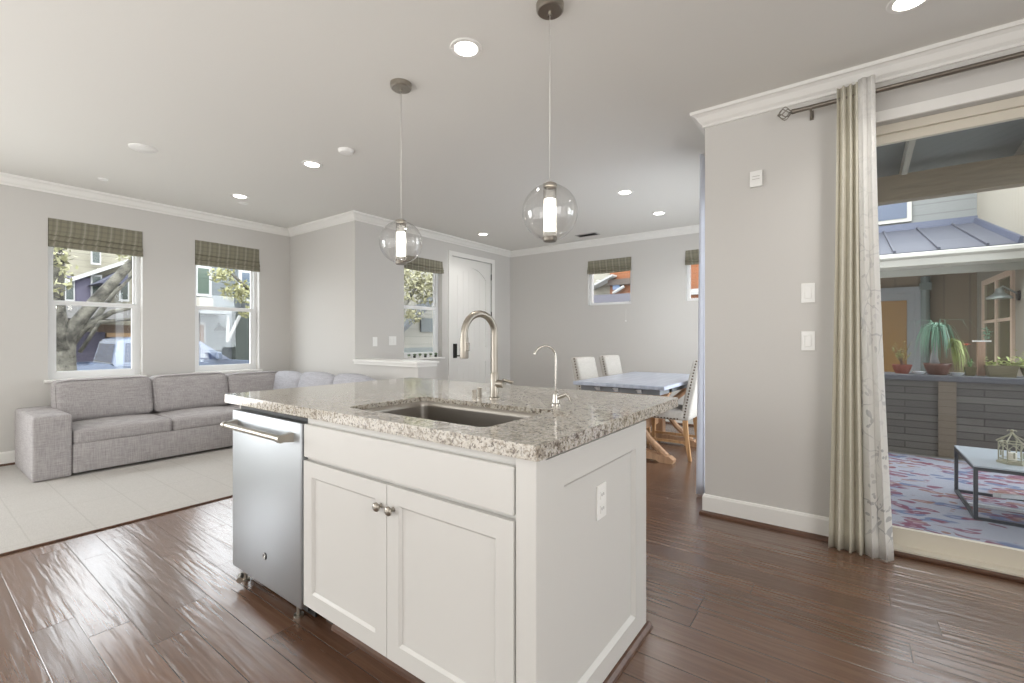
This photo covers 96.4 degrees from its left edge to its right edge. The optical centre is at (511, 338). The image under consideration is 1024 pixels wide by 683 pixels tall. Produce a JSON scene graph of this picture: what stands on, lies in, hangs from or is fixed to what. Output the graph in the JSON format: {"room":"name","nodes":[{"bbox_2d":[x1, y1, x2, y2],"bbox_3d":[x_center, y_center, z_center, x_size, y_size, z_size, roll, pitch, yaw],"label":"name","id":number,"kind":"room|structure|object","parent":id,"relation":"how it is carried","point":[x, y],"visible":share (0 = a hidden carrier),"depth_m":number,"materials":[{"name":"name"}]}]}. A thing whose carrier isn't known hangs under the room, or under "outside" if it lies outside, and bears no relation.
{"room":"open-plan kitchen","nodes":[
{"label":"open-plan kitchen","id":0,"kind":"room"},
{"bbox_2d":[0,446,232,555],"bbox_3d":[-3.987,1.257,3.169,2.620,0.126,6.370,0,0,36],"label":"area rug","id":1,"kind":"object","parent":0,"point":[31,513],"depth_m":3.51,"materials":[{"name":"beige carpet"}]},
{"bbox_2d":[15,371,374,481],"bbox_3d":[-2.894,0.796,4.621,2.516,0.817,2.636,0,0,36],"label":"sectional sofa","id":2,"kind":"object","parent":1,"relation":"on","point":[94,423],"visible":0.59,"depth_m":4.49,"materials":[{"name":"grey fabric"}]},
{"bbox_2d":[50,376,152,421],"bbox_3d":[-4.097,0.593,4.605,0.280,0.405,0.758,0,0,36],"label":"cushion","id":3,"kind":"object","parent":2,"relation":"on","point":[84,399],"depth_m":4.52,"materials":[{"name":"grey fabric"}]},
{"bbox_2d":[72,413,171,443],"bbox_3d":[-3.857,0.862,4.458,0.716,0.177,0.726,0,0,36],"label":"seat cushion","id":4,"kind":"object","parent":2,"relation":"on","point":[114,428],"depth_m":4.30,"materials":[{"name":"grey fabric"}]},
{"bbox_2d":[149,372,227,411],"bbox_3d":[-3.655,0.595,5.204,0.280,0.400,0.738,0,0,36],"label":"cushion","id":5,"kind":"object","parent":2,"relation":"on","point":[181,391],"depth_m":5.09,"materials":[{"name":"grey fabric"}]},
{"bbox_2d":[151,405,239,429],"bbox_3d":[-3.430,0.862,5.038,0.716,0.177,0.717,0,0,36],"label":"seat cushion","id":6,"kind":"object","parent":2,"relation":"on","point":[191,417],"depth_m":4.83,"materials":[{"name":"grey fabric"}]},
{"bbox_2d":[224,404,239,407],"bbox_3d":[-2.993,0.862,5.647,0.680,0.163,0.787,0,0,36],"label":"seat cushion","id":7,"kind":"object","parent":2,"relation":"on","point":[230,405],"depth_m":5.42,"materials":[{"name":"grey fabric"}]},
{"bbox_2d":[225,371,278,403],"bbox_3d":[-3.231,0.608,5.780,0.280,0.375,0.698,0,0,36],"label":"cushion","id":8,"kind":"object","parent":2,"relation":"on","point":[239,382],"depth_m":5.65,"materials":[{"name":"grey fabric"}]},
{"bbox_2d":[273,371,301,389],"bbox_3d":[-2.827,0.605,5.805,0.600,0.384,0.253,0,0,36],"label":"cushion","id":9,"kind":"object","parent":2,"relation":"on","point":[281,379],"depth_m":5.73,"materials":[{"name":"grey fabric"}]},
{"bbox_2d":[298,372,334,386],"bbox_3d":[-2.287,0.598,5.407,0.700,0.399,0.253,0,0,36],"label":"cushion","id":10,"kind":"object","parent":2,"relation":"on","point":[307,379],"depth_m":5.35,"materials":[{"name":"grey fabric"}]},
{"bbox_2d":[333,373,374,383],"bbox_3d":[-1.740,0.593,5.004,0.640,0.409,0.253,0,0,36],"label":"cushion","id":11,"kind":"object","parent":2,"relation":"on","point":[344,377],"depth_m":4.98,"materials":[{"name":"grey fabric"}]},
{"bbox_2d":[0,184,289,451],"bbox_3d":[-5.115,-0.170,3.982,0.160,2.740,6.640,0,0,36],"label":"wall","id":12,"kind":"structure","parent":0,"point":[167,263],"depth_m":5.16,"materials":[{"name":"grey paint"}]},
{"bbox_2d":[0,462,14,466],"bbox_3d":[-4.413,1.188,3.484,1.562,0.024,6.371,0,0,36],"label":"trim","id":13,"kind":"structure","parent":12,"relation":"attached to","point":[13,463],"depth_m":4.31,"materials":[{"name":"wood"}]},
{"bbox_2d":[0,450,14,463],"bbox_3d":[-4.420,1.133,3.489,1.544,0.134,6.371,0,0,36],"label":"baseboard","id":14,"kind":"structure","parent":12,"relation":"attached to","point":[9,456],"depth_m":4.32,"materials":[{"name":"white paint"}]},
{"bbox_2d":[44,246,146,382],"bbox_3d":[-4.425,-0.380,4.880,0.185,1.640,0.815,0,0,36],"label":"window","id":15,"kind":"structure","parent":12,"relation":"in","point":[135,306],"depth_m":4.91,"materials":[{"name":"white plastic"}]},
{"bbox_2d":[48,218,142,256],"bbox_3d":[-4.394,-1.056,4.857,0.102,0.283,0.747,0,0,36],"label":"roman shade","id":16,"kind":"object","parent":12,"relation":"attached to","point":[61,233],"visible":1,"depth_m":4.81,"materials":[{"name":"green fabric"}]},
{"bbox_2d":[195,240,259,271],"bbox_3d":[-3.642,-1.046,5.877,0.102,0.303,0.744,0,0,36],"label":"roman shade","id":17,"kind":"object","parent":12,"relation":"attached to","point":[210,254],"visible":0.99,"depth_m":5.83,"materials":[{"name":"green fabric"}]},
{"bbox_2d":[193,265,262,372],"bbox_3d":[-3.673,-0.380,5.900,0.185,1.640,0.812,0,0,36],"label":"window","id":18,"kind":"structure","parent":12,"relation":"in","point":[235,368],"depth_m":6.05,"materials":[{"name":"white plastic"}]},
{"bbox_2d":[290,223,435,379],"bbox_3d":[-2.004,-0.170,5.826,2.660,2.740,0.260,0,0,36],"label":"wall","id":19,"kind":"structure","parent":0,"point":[318,258],"depth_m":6.02,"materials":[{"name":"grey paint"}]},
{"bbox_2d":[353,358,438,366],"bbox_3d":[-1.378,0.281,5.364,1.155,0.058,0.330,0,0,36],"label":"trim","id":20,"kind":"structure","parent":19,"relation":"on","point":[372,361],"depth_m":5.18,"materials":[{"name":"white paint"}]},
{"bbox_2d":[347,220,509,384],"bbox_3d":[-0.993,-0.170,6.994,0.160,2.740,3.340,0,0,36],"label":"wall","id":21,"kind":"structure","parent":0,"point":[375,283],"depth_m":6.02,"materials":[{"name":"grey paint"}]},
{"bbox_2d":[373,337,376,345],"bbox_3d":[-1.744,0.040,5.833,0.010,0.118,0.072,0,0,36],"label":"light switch","id":22,"kind":"object","parent":21,"relation":"attached to","point":[374,338],"visible":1,"depth_m":5.83,"materials":[{"name":"white plastic"}]},
{"bbox_2d":[389,336,395,344],"bbox_3d":[-1.578,0.030,6.058,0.010,0.118,0.120,0,0,36],"label":"light switch","id":23,"kind":"object","parent":21,"relation":"attached to","point":[392,339],"visible":1,"depth_m":6.05,"materials":[{"name":"white plastic"}]},
{"bbox_2d":[404,255,443,273],"bbox_3d":[-1.258,-1.044,6.515,0.102,0.188,0.717,0,0,36],"label":"roman shade","id":24,"kind":"object","parent":21,"relation":"attached to","point":[419,264],"visible":0.94,"depth_m":6.49,"materials":[{"name":"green fabric"}]},
{"bbox_2d":[404,273,444,359],"bbox_3d":[-1.297,-0.420,6.544,0.185,1.440,0.785,0,0,36],"label":"window","id":25,"kind":"structure","parent":21,"relation":"in","point":[434,308],"depth_m":6.81,"materials":[{"name":"white plastic"}]},
{"bbox_2d":[448,250,494,382],"bbox_3d":[-0.654,-0.065,7.359,0.153,2.530,1.110,0,0,36],"label":"door","id":26,"kind":"structure","parent":21,"relation":"in","point":[471,284],"depth_m":7.34,"materials":[{"name":"white paint"}]},
{"bbox_2d":[0,0,1023,250],"bbox_3d":[-0.476,-1.600,2.556,9.400,0.120,9.950,0,0,36],"label":"ceiling","id":27,"kind":"structure","parent":0,"point":[231,96],"depth_m":2.86,"materials":[{"name":"white paint"}]},
{"bbox_2d":[128,143,157,153],"bbox_3d":[-2.983,-1.534,3.703,0.188,0.012,0.188,0,0,36],"label":"ceiling speaker","id":28,"kind":"object","parent":27,"relation":"attached to","point":[143,148],"visible":1,"depth_m":3.68,"materials":[{"name":"white plastic"}]},
{"bbox_2d":[231,193,248,198],"bbox_3d":[-2.939,-1.536,4.950,0.172,0.007,0.172,0,0,36],"label":"recessed light","id":29,"kind":"object","parent":27,"relation":"in","point":[241,196],"visible":1,"depth_m":4.95,"materials":[{"name":"white paint"}]},
{"bbox_2d":[301,160,322,167],"bbox_3d":[-1.765,-1.536,4.042,0.172,0.007,0.172,0,0,36],"label":"recessed light","id":30,"kind":"object","parent":27,"relation":"in","point":[308,163],"visible":1,"depth_m":4.04,"materials":[{"name":"white paint"}]},
{"bbox_2d":[338,147,353,154],"bbox_3d":[-1.356,-1.525,3.742,0.124,0.030,0.124,0,0,36],"label":"smoke detector","id":31,"kind":"object","parent":27,"relation":"attached to","point":[342,150],"visible":1,"depth_m":3.71,"materials":[{"name":"white plastic"}]},
{"bbox_2d":[379,78,422,264],"bbox_3d":[-0.671,-0.994,2.771,0.256,1.092,0.256,0,0,36],"label":"pendant light","id":32,"kind":"object","parent":27,"relation":"hanging from","point":[398,85],"visible":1,"depth_m":2.75,"materials":[{"name":"clear glass"}]},
{"bbox_2d":[450,37,481,58],"bbox_3d":[-0.243,-1.536,2.428,0.172,0.007,0.172,0,0,36],"label":"recessed light","id":33,"kind":"object","parent":27,"relation":"in","point":[467,48],"visible":1,"depth_m":2.42,"materials":[{"name":"white paint"}]},
{"bbox_2d":[522,0,577,242],"bbox_3d":[0.175,-0.994,2.115,0.256,1.092,0.256,0,0,36],"label":"pendant light","id":34,"kind":"object","parent":27,"relation":"hanging from","point":[549,10],"visible":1,"depth_m":2.10,"materials":[{"name":"clear glass"}]},
{"bbox_2d":[575,232,599,237],"bbox_3d":[1.118,-1.536,6.791,0.340,0.008,0.160,0,0,36],"label":"ceiling vent","id":35,"kind":"object","parent":27,"relation":"in","point":[593,233],"visible":1,"depth_m":6.77,"materials":[{"name":"grey metal"}]},
{"bbox_2d":[617,189,632,194],"bbox_3d":[1.188,-1.536,4.814,0.172,0.007,0.172,0,0,36],"label":"recessed light","id":36,"kind":"object","parent":27,"relation":"in","point":[625,191],"visible":1,"depth_m":4.81,"materials":[{"name":"white paint"}]},
{"bbox_2d":[652,211,665,214],"bbox_3d":[1.804,-1.536,5.620,0.172,0.007,0.172,0,0,36],"label":"recessed light","id":37,"kind":"object","parent":27,"relation":"in","point":[656,212],"visible":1,"depth_m":5.62,"materials":[{"name":"white paint"}]},
{"bbox_2d":[886,0,928,13],"bbox_3d":[1.811,-1.536,2.084,0.172,0.007,0.172,0,0,36],"label":"recessed light","id":38,"kind":"object","parent":27,"relation":"in","point":[894,6],"visible":1,"depth_m":2.11,"materials":[{"name":"white paint"}]},
{"bbox_2d":[0,423,1023,682],"bbox_3d":[-0.476,1.260,2.556,9.000,0.120,9.550,0,0,36],"label":"floor","id":39,"kind":"structure","parent":0,"point":[157,599],"depth_m":1.98,"materials":[{"name":"brown wood"}]},
{"bbox_2d":[0,495,232,555],"bbox_3d":[-2.950,1.194,2.361,0.014,0.011,6.300,0,0,36],"label":"trim","id":40,"kind":"structure","parent":39,"relation":"on","point":[119,524],"depth_m":2.89,"materials":[{"name":"wood"}]},
{"bbox_2d":[220,406,316,617],"bbox_3d":[-0.899,0.767,2.369,0.635,0.865,0.884,0,0,36],"label":"dishwasher","id":41,"kind":"object","parent":39,"relation":"on","point":[268,446],"visible":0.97,"depth_m":2.03,"materials":[{"name":"silver metal"}]},
{"bbox_2d":[240,405,652,682],"bbox_3d":[-0.414,0.761,2.074,1.812,0.878,0.902,0,0,36],"label":"kitchen island","id":42,"kind":"object","parent":39,"relation":"on","point":[440,563],"visible":0.91,"depth_m":1.49,"materials":[{"name":"white paint"}]},
{"bbox_2d":[225,377,677,461],"bbox_3d":[-0.332,0.301,2.244,1.892,0.042,1.222,0,0,36],"label":"island countertop","id":43,"kind":"structure","parent":42,"relation":"on","point":[590,415],"depth_m":1.86,"materials":[{"name":"stone"}]},
{"bbox_2d":[363,401,538,426],"bbox_3d":[-0.255,0.420,1.824,0.734,0.240,0.425,0,0,36],"label":"sink","id":44,"kind":"object","parent":43,"relation":"in","point":[438,411],"visible":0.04,"depth_m":2.06,"materials":[{"name":"grey metal"}]},
{"bbox_2d":[472,389,476,396],"bbox_3d":[-0.181,0.263,2.202,0.026,0.034,0.026,0,0,36],"label":"cap","id":45,"kind":"object","parent":43,"relation":"on","point":[474,391],"visible":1,"depth_m":2.19,"materials":[{"name":"silver metal"}]},
{"bbox_2d":[477,387,481,395],"bbox_3d":[-0.159,0.260,2.248,0.026,0.040,0.026,0,0,36],"label":"cap","id":46,"kind":"object","parent":43,"relation":"on","point":[479,389],"visible":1,"depth_m":2.24,"materials":[{"name":"silver metal"}]},
{"bbox_2d":[460,310,512,398],"bbox_3d":[-0.127,0.076,2.085,0.256,0.408,0.106,0,0,-29],"label":"kitchen faucet","id":47,"kind":"object","parent":43,"relation":"on","point":[495,383],"visible":1,"depth_m":2.11,"materials":[{"name":"silver metal"}]},
{"bbox_2d":[533,345,571,404],"bbox_3d":[0.171,0.153,1.929,0.159,0.253,0.059,0,0,5],"label":"tap","id":48,"kind":"object","parent":43,"relation":"on","point":[555,398],"visible":1,"depth_m":1.92,"materials":[{"name":"silver metal"}]},
{"bbox_2d":[596,481,605,520],"bbox_3d":[0.309,0.560,1.577,0.009,0.118,0.072,0,0,36],"label":"power outlet","id":49,"kind":"object","parent":42,"relation":"attached to","point":[600,489],"visible":1,"depth_m":1.57,"materials":[{"name":"white plastic"}]},
{"bbox_2d":[600,489,604,499],"bbox_3d":[0.311,0.536,1.576,0.003,0.028,0.034,0,0,36],"label":"receptacle","id":50,"kind":"object","parent":49,"relation":"attached to","point":[602,491],"depth_m":1.57,"materials":[{"name":"white plastic"}]},
{"bbox_2d":[600,503,604,513],"bbox_3d":[0.311,0.584,1.576,0.003,0.028,0.034,0,0,36],"label":"receptacle","id":51,"kind":"object","parent":49,"relation":"attached to","point":[602,505],"depth_m":1.57,"materials":[{"name":"white plastic"}]},
{"bbox_2d":[571,357,597,390],"bbox_3d":[1.017,0.702,4.965,0.644,0.996,0.447,0,0,36],"label":"dining chair","id":52,"kind":"object","parent":39,"relation":"on","point":[583,368],"visible":0.28,"depth_m":5.00,"materials":[{"name":"fabric"}]},
{"bbox_2d":[599,355,650,443],"bbox_3d":[1.433,0.702,5.528,0.644,0.996,0.447,0,0,36],"label":"dining chair","id":53,"kind":"object","parent":39,"relation":"on","point":[610,364],"visible":0.31,"depth_m":5.55,"materials":[{"name":"fabric"}]},
{"bbox_2d":[573,372,696,463],"bbox_3d":[1.479,0.815,5.022,0.920,0.770,1.660,0,0,36],"label":"dining table","id":54,"kind":"object","parent":39,"relation":"on","point":[641,383],"visible":0.48,"depth_m":4.58,"materials":[{"name":"grey paint"}]},
{"bbox_2d":[651,360,697,461],"bbox_3d":[1.689,0.702,4.755,0.644,0.996,0.447,0,0,36],"label":"dining chair","id":55,"kind":"object","parent":39,"relation":"on","point":[685,412],"visible":0.48,"depth_m":4.50,"materials":[{"name":"fabric"}]},
{"bbox_2d":[510,233,698,404],"bbox_3d":[1.709,-0.170,6.977,4.210,2.740,0.160,0,0,36],"label":"wall","id":56,"kind":"structure","parent":0,"point":[550,291],"depth_m":7.15,"materials":[{"name":"grey paint"}]},
{"bbox_2d":[587,257,630,273],"bbox_3d":[1.496,-1.111,7.046,0.706,0.213,0.102,0,0,36],"label":"roman shade","id":57,"kind":"object","parent":56,"relation":"attached to","point":[617,264],"visible":1,"depth_m":7.01,"materials":[{"name":"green fabric"}]},
{"bbox_2d":[590,271,630,305],"bbox_3d":[1.544,-0.870,7.111,0.714,0.700,0.060,0,0,36],"label":"window","id":58,"kind":"structure","parent":56,"relation":"in","point":[591,275],"depth_m":7.28,"materials":[{"name":"white plastic"}]},
{"bbox_2d":[665,419,692,423],"bbox_3d":[1.472,1.133,6.773,4.070,0.134,0.450,0,0,36],"label":"baseboard","id":59,"kind":"structure","parent":56,"relation":"attached to","point":[691,420],"depth_m":6.38,"materials":[{"name":"white paint"}]},
{"bbox_2d":[665,421,693,425],"bbox_3d":[1.472,1.188,6.773,4.070,0.024,0.450,0,0,36],"label":"trim","id":60,"kind":"structure","parent":56,"relation":"attached to","point":[665,421],"depth_m":6.37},
{"bbox_2d":[685,249,698,264],"bbox_3d":[2.703,-1.117,6.156,0.707,0.203,0.102,0,0,36],"label":"roman shade","id":61,"kind":"object","parent":56,"relation":"attached to","point":[692,256],"visible":0.25,"depth_m":6.29,"materials":[{"name":"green fabric"}]},
{"bbox_2d":[687,265,697,300],"bbox_3d":[2.751,-0.870,6.221,0.715,0.700,0.060,0,0,36],"label":"window","id":62,"kind":"structure","parent":56,"relation":"in","point":[689,298],"depth_m":6.40,"materials":[{"name":"white plastic"}]},
{"bbox_2d":[705,46,1023,516],"bbox_3d":[2.795,-0.170,2.148,3.550,2.740,0.140,0,0,36],"label":"wall","id":63,"kind":"structure","parent":0,"point":[768,400],"depth_m":2.90,"materials":[{"name":"grey paint"}]},
{"bbox_2d":[0,19,1023,256],"bbox_3d":[-0.476,-1.492,2.556,9.000,0.095,9.550,0,0,36],"label":"trim","id":64,"kind":"structure","parent":63,"relation":"attached to","point":[1010,35],"depth_m":3.04,"materials":[{"name":"white paint"}]},
{"bbox_2d":[750,170,762,187],"bbox_3d":[1.571,-1.026,2.947,0.072,0.103,0.024,0,0,36],"label":"door chime","id":65,"kind":"object","parent":63,"relation":"attached to","point":[756,177],"visible":1,"depth_m":2.94,"materials":[{"name":"white plastic"}]},
{"bbox_2d":[699,509,828,541],"bbox_3d":[1.670,1.188,3.033,0.752,0.024,0.295,0,0,36],"label":"trim","id":66,"kind":"structure","parent":63,"relation":"attached to","point":[708,513],"depth_m":2.90,"materials":[{"name":"wood"}]},
{"bbox_2d":[702,493,828,536],"bbox_3d":[1.683,1.133,3.035,0.734,0.134,0.277,0,0,36],"label":"baseboard","id":67,"kind":"structure","parent":63,"relation":"attached to","point":[811,523],"depth_m":2.91,"materials":[{"name":"white paint"}]},
{"bbox_2d":[801,331,814,350],"bbox_3d":[1.801,0.015,2.787,0.072,0.118,0.010,0,0,36],"label":"light switch","id":68,"kind":"object","parent":63,"relation":"attached to","point":[807,337],"visible":1,"depth_m":2.78,"materials":[{"name":"white plastic"}]},
{"bbox_2d":[801,283,814,302],"bbox_3d":[1.801,-0.277,2.787,0.072,0.118,0.010,0,0,36],"label":"light switch","id":69,"kind":"object","parent":63,"relation":"attached to","point":[807,289],"visible":1,"depth_m":2.78,"materials":[{"name":"white plastic"}]},
{"bbox_2d":[777,51,1023,120],"bbox_3d":[2.791,-1.364,1.981,2.858,0.078,0.133,0,0,36],"label":"curtain rod","id":70,"kind":"object","parent":63,"relation":"attached to","point":[1017,55],"visible":1,"depth_m":2.41,"materials":[{"name":"silver metal"}]},
{"bbox_2d":[828,82,864,555],"bbox_3d":[1.890,-0.115,2.587,0.169,2.621,0.066,0,0,36],"label":"window curtain","id":71,"kind":"object","parent":70,"relation":"hanging from","point":[846,506],"visible":1,"depth_m":2.58,"materials":[{"name":"beige fabric"}]},
{"bbox_2d":[858,75,893,561],"bbox_3d":[1.985,-0.122,2.498,0.156,2.636,0.061,0,0,36],"label":"window curtain","id":72,"kind":"object","parent":70,"relation":"hanging from","point":[878,533],"visible":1,"depth_m":2.50,"materials":[{"name":"beige fabric"}]},
{"bbox_2d":[876,78,1023,582],"bbox_3d":[2.922,-0.039,2.026,2.420,2.478,0.144,0,0,36],"label":"door","id":73,"kind":"structure","parent":63,"relation":"in","point":[994,560],"depth_m":2.43,"materials":[{"name":"white paint"}]},
{"bbox_3d":[2.382,-0.170,4.460,0.140,2.740,3.093,0,0,36],"label":"wall","id":74,"kind":"structure","parent":0,"visible":0},
{"bbox_2d":[696,154,704,493],"bbox_3d":[2.278,-0.116,4.564,0.150,2.608,2.748,0,0,36],"label":"window curtain","id":75,"kind":"object","parent":74,"relation":"hanging from","point":[700,455],"visible":0.31,"depth_m":3.51,"materials":[{"name":"white fabric"}]},
{"label":"outside","id":76,"kind":"structure","parent":0,"visible":0},
{"bbox_3d":[-14.614,1.900,13.881,80.000,0.200,85.000,0,0,36],"label":"ground","id":77,"kind":"structure","parent":76,"visible":0},
{"bbox_2d":[53,247,131,370],"bbox_3d":[-7.150,-0.157,8.099,1.156,3.914,1.958,0,0,36],"label":"street tree","id":78,"kind":"object","parent":77,"relation":"on","point":[69,333],"visible":0.34,"depth_m":7.72,"materials":[{"name":"green plant"}]},
{"bbox_2d":[64,249,131,361],"bbox_3d":[-15.110,-0.900,13.377,5.800,5.400,7.600,0,0,36],"label":"house","id":79,"kind":"structure","parent":77,"relation":"on","point":[95,268],"depth_m":14.04,"materials":[{"name":"beige paint"}]},
{"bbox_2d":[77,337,248,370],"bbox_3d":[-9.112,0.880,11.047,2.100,1.839,5.468,0,0,36],"label":"pickup truck","id":80,"kind":"object","parent":77,"relation":"on","point":[114,352],"visible":0.19,"depth_m":10.55,"materials":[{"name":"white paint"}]},
{"bbox_2d":[215,352,221,358],"bbox_3d":[-7.462,0.430,11.651,0.160,0.180,0.100,0,0,36],"label":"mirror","id":81,"kind":"object","parent":80,"relation":"attached to","point":[218,355],"depth_m":11.61,"materials":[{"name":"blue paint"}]},
{"bbox_2d":[196,265,249,359],"bbox_3d":[-10.718,-0.726,19.798,5.250,5.749,7.850,0,0,36],"label":"house","id":82,"kind":"structure","parent":77,"relation":"on","point":[233,343],"depth_m":16.93,"materials":[{"name":"white paint"}]},
{"bbox_2d":[214,323,225,330],"bbox_3d":[-10.768,-0.433,16.924,0.439,0.306,0.466,0,0,-13],"label":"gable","id":83,"kind":"object","parent":82,"relation":"attached to","point":[219,328],"visible":0.94,"depth_m":16.81,"materials":[{"name":"white metal"}]},
{"bbox_2d":[207,268,249,317],"bbox_3d":[-6.261,-0.330,10.900,1.166,4.261,1.695,0,0,36],"label":"street tree","id":84,"kind":"object","parent":77,"relation":"on","point":[222,275],"visible":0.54,"depth_m":10.57,"materials":[{"name":"green plant"}]},
{"bbox_2d":[404,270,432,352],"bbox_3d":[-3.137,-0.600,16.304,2.600,4.800,9.718,0,0,36],"label":"house","id":85,"kind":"structure","parent":77,"relation":"on","point":[418,337],"depth_m":15.14,"materials":[{"name":"grey paint"}]},
{"bbox_2d":[404,268,432,323],"bbox_3d":[-2.549,-0.125,12.553,1.371,3.850,1.822,0,0,36],"label":"street tree","id":86,"kind":"object","parent":77,"relation":"on","point":[419,283],"visible":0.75,"depth_m":12.31,"materials":[{"name":"green plant"}]},
{"bbox_2d":[594,264,698,302],"bbox_3d":[2.543,-1.250,10.611,7.500,6.100,2.300,0,0,36],"label":"house","id":87,"kind":"structure","parent":77,"relation":"on","point":[608,287],"depth_m":9.63,"materials":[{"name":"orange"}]},
{"bbox_2d":[878,186,1023,375],"bbox_3d":[7.049,-0.825,5.736,5.440,4.650,3.000,0,0,36],"label":"neighbouring house","id":88,"kind":"structure","parent":77,"relation":"on","point":[941,258],"depth_m":6.90,"materials":[{"name":"grey"}]},
{"bbox_2d":[986,286,1020,300],"bbox_3d":[5.787,-0.533,5.400,0.287,0.186,0.230,0,0,36],"label":"wall lamp","id":89,"kind":"object","parent":88,"relation":"attached to","point":[999,293],"visible":1,"depth_m":5.37,"materials":[{"name":"silver metal"}]},
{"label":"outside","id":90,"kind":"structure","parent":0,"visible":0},
{"bbox_2d":[888,451,964,460],"bbox_3d":[5.341,1.356,2.745,6.660,0.188,3.843,0,0,36],"label":"floor","id":91,"kind":"structure","parent":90,"point":[888,451],"depth_m":4.94,"materials":[{"name":"grey concrete"}]},
{"bbox_2d":[876,119,1023,205],"bbox_3d":[4.758,-0.435,2.746,5.600,3.390,3.133,0,0,36],"label":"patio cover","id":92,"kind":"object","parent":91,"relation":"on","point":[989,157],"visible":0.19,"depth_m":4.36,"materials":[{"name":"beige wood"}]},
{"bbox_2d":[884,372,1023,458],"bbox_3d":[5.832,0.829,4.161,5.550,0.867,0.420,0,0,36],"label":"wall","id":93,"kind":"structure","parent":91,"relation":"on","point":[927,414],"depth_m":4.82,"materials":[{"name":"grey stone"}]},
{"bbox_2d":[892,341,911,373],"bbox_3d":[4.422,0.213,5.189,0.191,0.365,0.187,0,0,36],"label":"potted plant","id":94,"kind":"object","parent":93,"relation":"on","point":[902,368],"visible":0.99,"depth_m":5.17,"materials":[{"name":"green plant"}]},
{"bbox_2d":[912,371,925,373],"bbox_3d":[4.522,0.380,5.089,0.124,0.030,0.124,0,0,36],"label":"dish","id":95,"kind":"object","parent":93,"relation":"on","point":[914,372],"visible":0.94,"depth_m":5.07,"materials":[{"name":"white ceramic"}]},
{"bbox_2d":[904,319,972,374],"bbox_3d":[4.663,0.087,5.037,0.439,0.649,0.549,0,0,-11],"label":"potted plant","id":96,"kind":"object","parent":93,"relation":"on","point":[934,367],"visible":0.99,"depth_m":4.96,"materials":[{"name":"green plant"}]},
{"bbox_2d":[949,372,963,375],"bbox_3d":[4.769,0.380,4.908,0.124,0.030,0.124,0,0,36],"label":"dish","id":97,"kind":"object","parent":93,"relation":"on","point":[952,373],"visible":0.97,"depth_m":4.88,"materials":[{"name":"white ceramic"}]},
{"bbox_2d":[962,344,976,375],"bbox_3d":[4.853,0.225,4.872,0.118,0.341,0.106,0,0,36],"label":"potted plant","id":98,"kind":"object","parent":93,"relation":"on","point":[969,371],"visible":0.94,"depth_m":4.85,"materials":[{"name":"green plant"}]},
{"bbox_2d":[972,327,991,375],"bbox_3d":[5.010,0.135,4.866,0.159,0.520,0.100,0,0,36],"label":"plant stand","id":99,"kind":"object","parent":93,"relation":"on","point":[980,343],"visible":1,"depth_m":4.86,"materials":[{"name":"brown wood"}]},
{"bbox_2d":[972,340,991,341],"bbox_3d":[4.999,0.028,4.875,0.130,0.015,0.100,0,0,36],"label":"shelf","id":100,"kind":"object","parent":99,"relation":"attached to","point":[972,340],"depth_m":4.84,"materials":[{"name":"white plastic"}]},
{"bbox_2d":[984,356,1023,377],"bbox_3d":[5.063,0.285,4.717,0.279,0.220,0.183,0,0,36],"label":"trough","id":101,"kind":"object","parent":93,"relation":"on","point":[992,370],"visible":0.99,"depth_m":4.69,"materials":[{"name":"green ceramic"}]},
{"bbox_2d":[984,365,1018,377],"bbox_3d":[5.047,0.338,4.727,0.230,0.115,0.150,0,0,36],"label":"planter","id":102,"kind":"object","parent":101,"relation":"on","point":[991,370],"depth_m":4.68,"materials":[{"name":"beige ceramic"}]},
{"bbox_2d":[1011,350,1023,375],"bbox_3d":[5.221,0.253,4.596,0.322,0.285,0.238,0,0,36],"label":"potted plant","id":103,"kind":"object","parent":93,"relation":"on","point":[1020,358],"visible":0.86,"depth_m":4.63,"materials":[{"name":"green plant"}]},
{"bbox_2d":[888,452,1023,549],"bbox_3d":[4.340,1.256,3.022,3.400,0.012,2.983,0,0,36],"label":"outdoor rug","id":104,"kind":"object","parent":91,"relation":"on","point":[923,495],"visible":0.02,"depth_m":3.53,"materials":[{"name":"fabric"}]},
{"bbox_2d":[954,445,1023,527],"bbox_3d":[3.856,1.062,3.133,1.110,0.375,0.740,0,0,36],"label":"coffee table","id":105,"kind":"object","parent":104,"relation":"on","point":[978,459],"visible":1,"depth_m":3.28,"materials":[{"name":"metal"}]},
{"bbox_2d":[996,429,1023,465],"bbox_3d":[3.502,0.754,3.208,0.163,0.241,0.144,0,0,36],"label":"lantern","id":106,"kind":"object","parent":105,"relation":"on","point":[1011,457],"visible":1,"depth_m":3.20,"materials":[{"name":"beige metal"}]},
{"bbox_2d":[1008,452,1016,461],"bbox_3d":[3.502,0.829,3.208,0.050,0.057,0.050,0,0,36],"label":"candle","id":107,"kind":"object","parent":106,"relation":"on","point":[1010,454],"depth_m":3.19,"materials":[{"name":"white wax"}]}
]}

